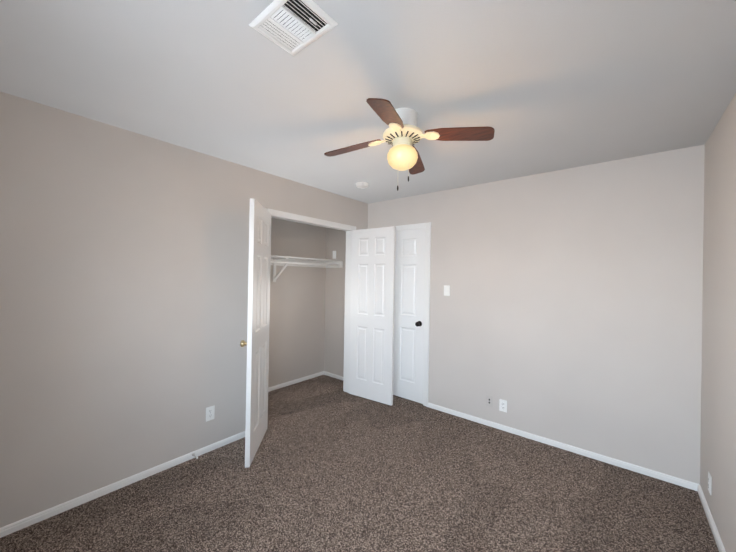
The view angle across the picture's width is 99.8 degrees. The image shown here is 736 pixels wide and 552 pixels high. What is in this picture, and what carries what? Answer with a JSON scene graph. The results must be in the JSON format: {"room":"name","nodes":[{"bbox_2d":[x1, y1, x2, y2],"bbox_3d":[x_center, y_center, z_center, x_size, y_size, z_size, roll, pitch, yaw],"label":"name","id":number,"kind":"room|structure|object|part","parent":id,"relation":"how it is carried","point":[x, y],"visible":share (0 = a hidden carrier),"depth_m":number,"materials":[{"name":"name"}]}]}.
{"room":"empty bedroom","nodes":[
{"label":"empty bedroom","id":0,"kind":"room"},
{"bbox_2d":[0,91,367,527],"bbox_3d":[-1.141,0.233,2.848,0.110,2.440,3.400,1,0,39],"label":"wall","id":1,"kind":"structure","parent":0,"point":[124,258],"depth_m":2.07,"materials":[{"name":"beige paint"}]},
{"bbox_2d":[0,431,244,537],"bbox_3d":[-1.605,1.419,2.205,0.014,0.048,1.790,1,0,39],"label":"baseboard","id":2,"kind":"structure","parent":1,"relation":"attached to","point":[45,514],"depth_m":2.05,"materials":[{"name":"white wood"}]},
{"bbox_2d":[206,405,214,421],"bbox_3d":[-1.307,1.139,2.568,0.008,0.114,0.070,1,0,39],"label":"outlet","id":3,"kind":"object","parent":1,"relation":"attached to","point":[210,411],"visible":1,"depth_m":2.56,"materials":[{"name":"white plastic"}]},
{"bbox_2d":[240,198,270,467],"bbox_3d":[-0.957,0.429,2.642,0.102,2.030,0.617,1,0,-6],"label":"closet door","id":4,"kind":"structure","parent":1,"relation":"in","point":[257,342],"depth_m":2.51,"materials":[{"name":"white wood"}]},
{"bbox_2d":[265,208,355,230],"bbox_3d":[-0.594,0.414,3.418,0.017,2.100,1.330,1,0,39],"label":"trim","id":5,"kind":"structure","parent":1,"relation":"attached to","point":[282,214],"depth_m":3.34,"materials":[{"name":"white wood"}]},
{"bbox_2d":[271,216,351,392],"bbox_3d":[-0.643,0.432,3.458,0.110,2.064,1.258,1,0,39],"label":"door frame","id":6,"kind":"structure","parent":1,"relation":"attached to","point":[347,311],"depth_m":3.93,"materials":[{"name":"white wood"}]},
{"bbox_2d":[349,226,395,405],"bbox_3d":[0.056,0.450,3.725,0.617,2.030,0.102,1,0,34],"label":"closet door","id":7,"kind":"structure","parent":1,"relation":"in","point":[372,308],"depth_m":3.66,"materials":[{"name":"white wood"}]},
{"bbox_2d":[268,218,325,387],"bbox_3d":[-1.287,0.234,3.931,0.110,2.440,1.910,1,0,39],"label":"wall","id":8,"kind":"structure","parent":0,"point":[297,324],"depth_m":4.23,"materials":[{"name":"beige paint"}]},
{"bbox_2d":[268,371,342,391],"bbox_3d":[-0.964,1.435,3.716,0.690,0.048,1.800,1,0,39],"label":"baseboard","id":9,"kind":"structure","parent":8,"relation":"attached to","point":[275,387],"depth_m":4.32,"materials":[{"name":"white wood"}]},
{"bbox_2d":[271,255,342,281],"bbox_3d":[-1.069,-0.082,3.829,0.350,0.318,1.800,1,0,39],"label":"shelf","id":10,"kind":"object","parent":8,"relation":"attached to","point":[283,261],"visible":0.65,"depth_m":4.07,"materials":[{"name":"white wood"}]},
{"bbox_2d":[0,375,718,551],"bbox_3d":[-0.164,1.518,2.186,4.090,0.100,3.870,1,0,39],"label":"floor","id":11,"kind":"structure","parent":0,"point":[334,467],"depth_m":2.05,"materials":[{"name":"carpet"}]},
{"bbox_2d":[0,0,735,203],"bbox_3d":[-0.119,-1.021,2.194,4.090,0.100,3.870,1,0,39],"label":"ceiling","id":12,"kind":"structure","parent":0,"point":[541,86],"depth_m":1.52,"materials":[{"name":"white paint"}]},
{"bbox_2d":[249,0,337,55],"bbox_3d":[-0.291,-0.969,1.202,0.278,0.017,0.212,1,0,39],"label":"ceiling vent","id":13,"kind":"object","parent":12,"relation":"in","point":[293,27],"visible":1,"depth_m":1.19,"materials":[{"name":"white metal"}]},
{"bbox_2d":[355,182,368,188],"bbox_3d":[-0.061,-0.946,3.251,0.140,0.042,0.140,1,0,39],"label":"smoke detector","id":14,"kind":"object","parent":12,"relation":"attached to","point":[362,185],"visible":1,"depth_m":3.21,"materials":[{"name":"white plastic"}]},
{"bbox_2d":[324,98,494,190],"bbox_3d":[0.207,-0.732,1.863,0.775,0.470,0.775,1,0,-25],"label":"ceiling fan","id":15,"kind":"object","parent":12,"relation":"attached to","point":[403,134],"visible":1,"depth_m":1.78,"materials":[{"name":"brown wood"}]},
{"bbox_3d":[0.206,-0.704,1.863,0.184,0.129,0.184,1,0,39],"label":"lamp shade","id":16,"kind":"part","parent":15,"relation":"part of","materials":[{"name":"white"}]},
{"bbox_2d":[324,144,704,483],"bbox_3d":[0.892,0.271,3.450,4.090,2.440,0.110,1,0,39],"label":"wall","id":17,"kind":"structure","parent":0,"point":[568,310],"depth_m":2.66,"materials":[{"name":"beige paint"}]},
{"bbox_2d":[382,222,430,406],"bbox_3d":[0.354,0.432,3.806,0.890,2.100,0.017,1,0,39],"label":"door frame","id":18,"kind":"structure","parent":17,"relation":"attached to","point":[427,226],"depth_m":3.54,"materials":[{"name":"white wood"}]},
{"bbox_2d":[393,228,425,403],"bbox_3d":[0.370,0.456,3.826,0.774,2.030,0.169,1,0,39],"label":"entry door","id":19,"kind":"structure","parent":17,"relation":"in","point":[409,315],"depth_m":3.70,"materials":[{"name":"white wood"}]},
{"bbox_2d":[444,285,449,295],"bbox_3d":[0.861,0.160,3.394,0.070,0.114,0.020,1,0,39],"label":"light switch","id":20,"kind":"object","parent":17,"relation":"attached to","point":[446,290],"visible":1,"depth_m":3.39,"materials":[{"name":"white plastic"}]},
{"bbox_2d":[486,395,492,407],"bbox_3d":[1.211,1.250,3.091,0.070,0.114,0.014,1,0,39],"label":"outlet","id":21,"kind":"object","parent":17,"relation":"attached to","point":[489,400],"visible":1,"depth_m":3.09,"materials":[{"name":"white plastic"}]},
{"bbox_2d":[499,399,506,412],"bbox_3d":[1.313,1.262,3.011,0.070,0.114,0.008,1,0,39],"label":"outlet","id":22,"kind":"object","parent":17,"relation":"attached to","point":[503,405],"visible":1,"depth_m":3.01,"materials":[{"name":"white plastic"}]},
{"bbox_2d":[428,403,693,488],"bbox_3d":[1.491,1.475,2.857,2.085,0.048,0.014,1,0,39],"label":"baseboard","id":23,"kind":"structure","parent":17,"relation":"attached to","point":[655,474],"depth_m":2.63,"materials":[{"name":"white wood"}]},
{"bbox_2d":[700,93,735,551],"bbox_3d":[1.283,0.269,0.788,0.110,2.440,3.510,1,0,39],"label":"wall","id":24,"kind":"structure","parent":0,"point":[718,425],"depth_m":1.78,"materials":[{"name":"beige paint"}]},
{"bbox_2d":[692,483,725,551],"bbox_3d":[1.249,1.465,0.867,0.014,0.048,3.400,1,0,39],"label":"baseboard","id":25,"kind":"structure","parent":24,"relation":"attached to","point":[695,486],"depth_m":1.89,"materials":[{"name":"white wood"}]},
{"bbox_2d":[708,472,711,494],"bbox_3d":[2.130,1.292,1.932,0.008,0.114,0.070,1,0,39],"label":"outlet","id":26,"kind":"object","parent":24,"relation":"attached to","point":[709,482],"visible":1,"depth_m":1.92,"materials":[{"name":"white plastic"}]}
]}

